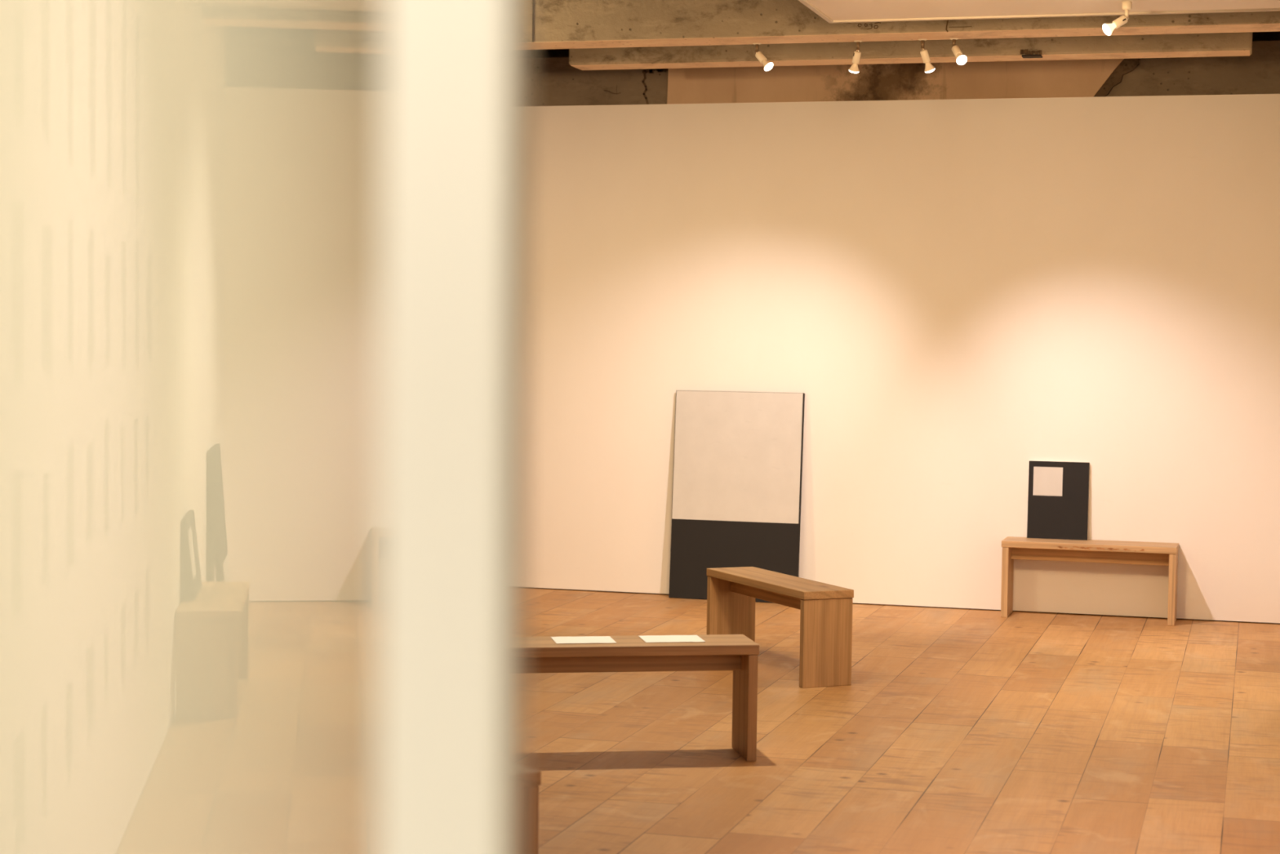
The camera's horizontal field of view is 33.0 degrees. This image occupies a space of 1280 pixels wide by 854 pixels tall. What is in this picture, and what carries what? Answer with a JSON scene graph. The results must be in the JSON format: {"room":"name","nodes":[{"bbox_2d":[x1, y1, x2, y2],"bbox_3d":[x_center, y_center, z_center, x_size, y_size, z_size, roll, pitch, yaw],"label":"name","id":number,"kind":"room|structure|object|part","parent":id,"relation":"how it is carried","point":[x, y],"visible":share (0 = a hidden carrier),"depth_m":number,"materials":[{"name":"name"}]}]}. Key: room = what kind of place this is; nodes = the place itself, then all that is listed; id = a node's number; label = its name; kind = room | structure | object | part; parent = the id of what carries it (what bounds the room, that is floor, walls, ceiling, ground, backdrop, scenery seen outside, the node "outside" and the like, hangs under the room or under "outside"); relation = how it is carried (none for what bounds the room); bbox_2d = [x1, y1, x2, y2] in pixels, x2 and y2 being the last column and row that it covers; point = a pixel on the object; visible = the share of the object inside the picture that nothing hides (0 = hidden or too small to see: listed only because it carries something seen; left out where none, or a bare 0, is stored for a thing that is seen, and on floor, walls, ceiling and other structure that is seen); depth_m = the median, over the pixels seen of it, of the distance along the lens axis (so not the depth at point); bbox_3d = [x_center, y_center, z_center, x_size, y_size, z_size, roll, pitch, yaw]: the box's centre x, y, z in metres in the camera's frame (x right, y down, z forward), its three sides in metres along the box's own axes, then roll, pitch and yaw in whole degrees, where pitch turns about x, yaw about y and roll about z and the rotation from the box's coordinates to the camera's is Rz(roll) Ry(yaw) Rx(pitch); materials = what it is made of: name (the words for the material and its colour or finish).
{"room":"museum","nodes":[
{"label":"museum","id":0,"kind":"room"},
{"bbox_2d":[522,586,1279,853],"bbox_3d":[-1.518,1.304,6.061,7.207,0.080,16.100,1,3,16],"label":"floor","id":1,"kind":"structure","parent":0,"point":[954,730],"depth_m":8.31,"materials":[{"name":"brown wood"}]},
{"bbox_2d":[0,0,530,853],"bbox_3d":[-0.142,0.311,0.157,0.094,2.460,1.365,1,3,4],"label":"glass wall","id":2,"kind":"structure","parent":1,"relation":"on","point":[263,264],"depth_m":0.49,"materials":[{"name":"beige"}]},
{"bbox_3d":[-0.095,0.283,0.812,0.094,2.460,0.050,1,3,4],"label":"frame post","id":3,"kind":"part","parent":2,"relation":"part of","materials":[{"name":"white paint"}]},
{"bbox_2d":[520,765,541,853],"bbox_3d":[-0.641,1.073,5.832,0.270,0.425,0.950,-1,3,-36],"label":"wooden bench","id":4,"kind":"object","parent":1,"relation":"on","point":[531,778],"visible":0.12,"depth_m":5.51,"materials":[{"name":"brown wood"}]},
{"bbox_3d":[-0.377,1.111,5.466,0.264,0.388,0.036,-1,3,-36],"label":"leg panel","id":5,"kind":"part","parent":4,"relation":"part of","materials":[{"name":"brown wood"}]},
{"bbox_2d":[523,634,759,761],"bbox_3d":[-0.059,0.991,7.874,0.945,0.425,0.272,0,3,-10],"label":"wooden bench","id":6,"kind":"object","parent":1,"relation":"on","point":[738,653],"visible":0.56,"depth_m":7.83,"materials":[{"name":"brown wood"}]},
{"bbox_2d":[551,635,616,644],"bbox_3d":[-0.206,0.775,7.864,0.219,0.002,0.168,0,3,-10],"label":"paper sheet","id":7,"kind":"object","parent":6,"relation":"on","point":[588,639],"visible":1,"depth_m":7.86,"materials":[{"name":"white paper"}]},
{"bbox_2d":[639,635,705,642],"bbox_3d":[0.116,0.777,7.923,0.219,0.002,0.171,0,3,-10],"label":"paper sheet","id":8,"kind":"object","parent":6,"relation":"on","point":[647,638],"visible":1,"depth_m":7.92,"materials":[{"name":"white paper"}]},
{"bbox_3d":[0.385,1.012,7.950,0.036,0.388,0.266,0,3,-10],"label":"leg panel","id":9,"kind":"part","parent":6,"relation":"part of","materials":[{"name":"brown wood"}]},
{"bbox_2d":[668,390,804,602],"bbox_3d":[0.559,0.401,12.532,0.764,1.210,0.125,2,3,17],"label":"painted panel","id":10,"kind":"object","parent":1,"relation":"on","point":[738,456],"visible":0.79,"depth_m":12.52,"materials":[{"name":"grey paint"}]},
{"bbox_2d":[706,566,853,688],"bbox_3d":[0.628,0.909,9.938,0.250,0.425,0.982,0,3,-24],"label":"wooden bench","id":11,"kind":"object","parent":1,"relation":"on","point":[825,609],"visible":0.93,"depth_m":9.54,"materials":[{"name":"brown wood"}]},
{"bbox_3d":[0.437,0.906,10.366,0.244,0.388,0.036,0,3,-24],"label":"leg panel","id":12,"kind":"part","parent":11,"relation":"part of","materials":[{"name":"brown wood"}]},
{"bbox_3d":[0.819,0.949,9.511,0.244,0.388,0.036,0,3,-24],"label":"leg panel","id":13,"kind":"part","parent":11,"relation":"part of","materials":[{"name":"brown wood"}]},
{"bbox_2d":[1000,536,1178,626],"bbox_3d":[2.479,0.846,11.921,0.940,0.425,0.273,1,3,16],"label":"wooden bench","id":14,"kind":"object","parent":1,"relation":"on","point":[1161,553],"visible":1,"depth_m":11.87,"materials":[{"name":"brown wood"}]},
{"bbox_3d":[2.049,0.853,12.047,0.036,0.388,0.266,1,3,16],"label":"leg panel","id":15,"kind":"part","parent":14,"relation":"part of","materials":[{"name":"brown wood"}]},
{"bbox_2d":[1026,460,1089,540],"bbox_3d":[2.336,0.410,12.061,0.333,0.432,0.052,2,3,16],"label":"painted panel","id":16,"kind":"object","parent":14,"relation":"on","point":[1058,495],"visible":1,"depth_m":12.05,"materials":[{"name":"black paint"}]},
{"bbox_3d":[2.909,0.876,11.797,0.036,0.388,0.266,1,3,16],"label":"leg panel","id":17,"kind":"part","parent":14,"relation":"part of","materials":[{"name":"brown wood"}]},
{"bbox_2d":[524,93,1279,622],"bbox_3d":[0.415,-0.446,12.641,7.007,2.874,0.060,1,3,16],"label":"wall","id":18,"kind":"structure","parent":0,"point":[958,295],"depth_m":12.25,"materials":[{"name":"white paint"}]},
{"bbox_2d":[528,40,1279,106],"bbox_3d":[0.555,-0.618,12.970,7.087,3.205,0.235,1,3,16],"label":"wall","id":19,"kind":"structure","parent":0,"point":[553,82],"depth_m":12.17,"materials":[{"name":"grey concrete"}]},
{"bbox_2d":[666,58,1123,103],"bbox_3d":[1.485,-1.887,12.524,2.744,0.605,0.040,1,3,16],"label":"trim","id":20,"kind":"structure","parent":19,"relation":"attached to","point":[1060,77],"depth_m":12.51,"materials":[{"name":"paint"}]},
{"bbox_2d":[1093,57,1142,97],"bbox_3d":[2.617,-1.858,12.205,0.590,0.605,0.030,1,3,16],"label":"trim","id":21,"kind":"structure","parent":19,"relation":"attached to","point":[1126,66],"depth_m":12.16,"materials":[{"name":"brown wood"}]},
{"bbox_2d":[529,31,1279,57],"bbox_3d":[0.728,-0.814,13.556,7.087,3.550,0.100,1,3,16],"label":"wall","id":22,"kind":"structure","parent":0,"point":[1256,36],"depth_m":13.79,"materials":[{"name":"concrete"}]},
{"bbox_2d":[798,0,1279,22],"bbox_3d":[0.486,-1.583,4.228,2.289,0.045,10.512,1,3,16],"label":"ceiling","id":23,"kind":"structure","parent":0,"point":[831,11],"depth_m":9.13,"materials":[{"name":"beige paint"}]},
{"bbox_2d":[1102,1,1132,35],"bbox_3d":[1.973,-1.687,8.922,0.122,0.140,0.053,0,3,-7],"label":"spotlight","id":24,"kind":"object","parent":23,"relation":"attached to","point":[1108,28],"visible":1,"depth_m":8.91,"materials":[{"name":"beige plastic"}]},
{"bbox_3d":[1.927,-1.641,8.919,0.032,0.047,0.053,0,3,-7],"label":"bulb","id":25,"kind":"part","parent":24,"relation":"part of","materials":[{"name":"beige glass"}]},
{"bbox_3d":[1.939,-1.645,8.917,0.056,0.054,0.050,1,3,16],"label":"bulb","id":26,"kind":"part","parent":24,"relation":"part of","materials":[{"name":"beige glass"}]},
{"bbox_2d":[1111,15,1127,28],"bbox_3d":[1.983,-1.674,8.928,0.063,0.056,0.036,0,3,-11],"label":"socket","id":27,"kind":"object","parent":24,"relation":"attached to","point":[1122,20],"depth_m":8.91,"materials":[{"name":"white metal"}]},
{"bbox_3d":[2.013,-1.708,8.932,0.015,0.033,0.015,1,3,16],"label":"stem","id":28,"kind":"part","parent":24,"relation":"part of","materials":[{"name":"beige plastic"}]},
{"bbox_3d":[-1.469,-2.332,5.900,7.207,0.100,16.100,1,3,16],"label":"ceiling","id":29,"kind":"structure","parent":0,"visible":0},
{"bbox_2d":[529,0,1279,49],"bbox_3d":[-0.099,-2.187,10.692,7.007,0.578,0.272,1,3,16],"label":"ceiling beam","id":30,"kind":"structure","parent":29,"relation":"attached to","point":[554,24],"depth_m":10.39,"materials":[{"name":"concrete"}]},
{"bbox_3d":[-2.016,-2.232,11.106,3.093,0.573,0.012,1,3,16],"label":"beam casing","id":31,"kind":"part","parent":30,"relation":"part of","materials":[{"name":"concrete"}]},
{"bbox_2d":[752,43,773,71],"bbox_3d":[0.601,-1.817,10.598,0.114,0.143,0.053,3,3,35],"label":"spotlight","id":32,"kind":"object","parent":30,"relation":"attached to","point":[768,65],"visible":1,"depth_m":10.59,"materials":[{"name":"beige plastic"}]},
{"bbox_3d":[0.575,-1.863,10.621,0.018,0.038,0.018,1,3,16],"label":"stem","id":33,"kind":"part","parent":32,"relation":"part of","materials":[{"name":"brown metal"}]},
{"bbox_2d":[755,51,767,63],"bbox_3d":[0.595,-1.813,10.607,0.062,0.062,0.036,3,3,40],"label":"socket","id":34,"kind":"object","parent":32,"relation":"attached to","point":[759,55],"depth_m":10.59,"materials":[{"name":"white metal"}]},
{"bbox_3d":[0.623,-1.774,10.581,0.056,0.057,0.052,1,3,16],"label":"bulb","id":35,"kind":"part","parent":32,"relation":"part of","materials":[{"name":"beige glass"}]},
{"bbox_3d":[0.631,-1.764,10.579,0.042,0.040,0.051,1,3,16],"label":"bulb","id":36,"kind":"part","parent":32,"relation":"part of","materials":[{"name":"beige glass"}]},
{"bbox_2d":[848,40,862,73],"bbox_3d":[1.052,-1.800,10.505,0.053,0.158,0.082,-1,3,-31],"label":"spotlight","id":37,"kind":"object","parent":30,"relation":"attached to","point":[854,68],"visible":1,"depth_m":10.49,"materials":[{"name":"beige plastic"}]},
{"bbox_3d":[1.043,-1.753,10.521,0.052,0.053,0.052,1,3,16],"label":"bulb","id":38,"kind":"part","parent":37,"relation":"part of","materials":[{"name":"beige glass"}]},
{"bbox_2d":[852,51,861,63],"bbox_3d":[1.052,-1.796,10.497,0.036,0.062,0.051,0,3,-23],"label":"socket","id":39,"kind":"object","parent":37,"relation":"attached to","point":[856,56],"depth_m":10.48,"materials":[{"name":"white metal"}]},
{"bbox_3d":[1.058,-1.850,10.482,0.018,0.038,0.018,1,3,16],"label":"stem","id":40,"kind":"part","parent":37,"relation":"part of","materials":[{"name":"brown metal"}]},
{"bbox_2d":[918,39,935,72],"bbox_3d":[1.380,-1.789,10.411,0.089,0.164,0.053,0,3,-19],"label":"spotlight","id":41,"kind":"object","parent":30,"relation":"attached to","point":[929,68],"visible":1,"depth_m":10.39,"materials":[{"name":"beige plastic"}]},
{"bbox_3d":[1.360,-1.842,10.396,0.018,0.039,0.018,1,3,16],"label":"stem","id":42,"kind":"part","parent":41,"relation":"part of","materials":[{"name":"brown metal"}]},
{"bbox_2d":[920,49,930,62],"bbox_3d":[1.375,-1.785,10.405,0.054,0.066,0.036,-1,3,-27],"label":"socket","id":43,"kind":"object","parent":41,"relation":"attached to","point":[924,53],"depth_m":10.39,"materials":[{"name":"white metal"}]},
{"bbox_3d":[1.398,-1.739,10.419,0.052,0.056,0.052,1,3,16],"label":"bulb","id":44,"kind":"part","parent":41,"relation":"part of","materials":[{"name":"beige glass"}]},
{"bbox_2d":[949,38,967,65],"bbox_3d":[1.514,-1.794,10.310,0.053,0.141,0.136,0,3,-18],"label":"spotlight","id":45,"kind":"object","parent":30,"relation":"attached to","point":[961,60],"visible":1,"depth_m":10.29,"materials":[{"name":"beige plastic"}]},
{"bbox_3d":[1.505,-1.840,10.354,0.018,0.034,0.018,1,3,16],"label":"stem","id":46,"kind":"part","parent":45,"relation":"part of","materials":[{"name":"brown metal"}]},
{"bbox_2d":[951,44,962,57],"bbox_3d":[1.515,-1.793,10.324,0.036,0.065,0.072,0,3,-13],"label":"socket","id":47,"kind":"object","parent":45,"relation":"attached to","point":[957,51],"depth_m":10.31,"materials":[{"name":"white metal"}]},
{"bbox_3d":[1.529,-1.743,10.264,0.049,0.044,0.040,1,3,16],"label":"bulb","id":48,"kind":"part","parent":45,"relation":"part of","materials":[{"name":"beige glass"}]},
{"bbox_2d":[568,31,1252,70],"bbox_3d":[1.380,-2.218,11.498,3.625,0.546,0.244,1,3,16],"label":"ceiling beam","id":49,"kind":"structure","parent":29,"relation":"attached to","point":[1212,44],"depth_m":11.39,"materials":[{"name":"concrete"}]},
{"bbox_3d":[2.041,-1.929,11.241,0.100,0.008,0.075,1,3,16],"label":"anchor plate","id":50,"kind":"part","parent":49,"relation":"part of","materials":[{"name":"brown metal"}]}
]}

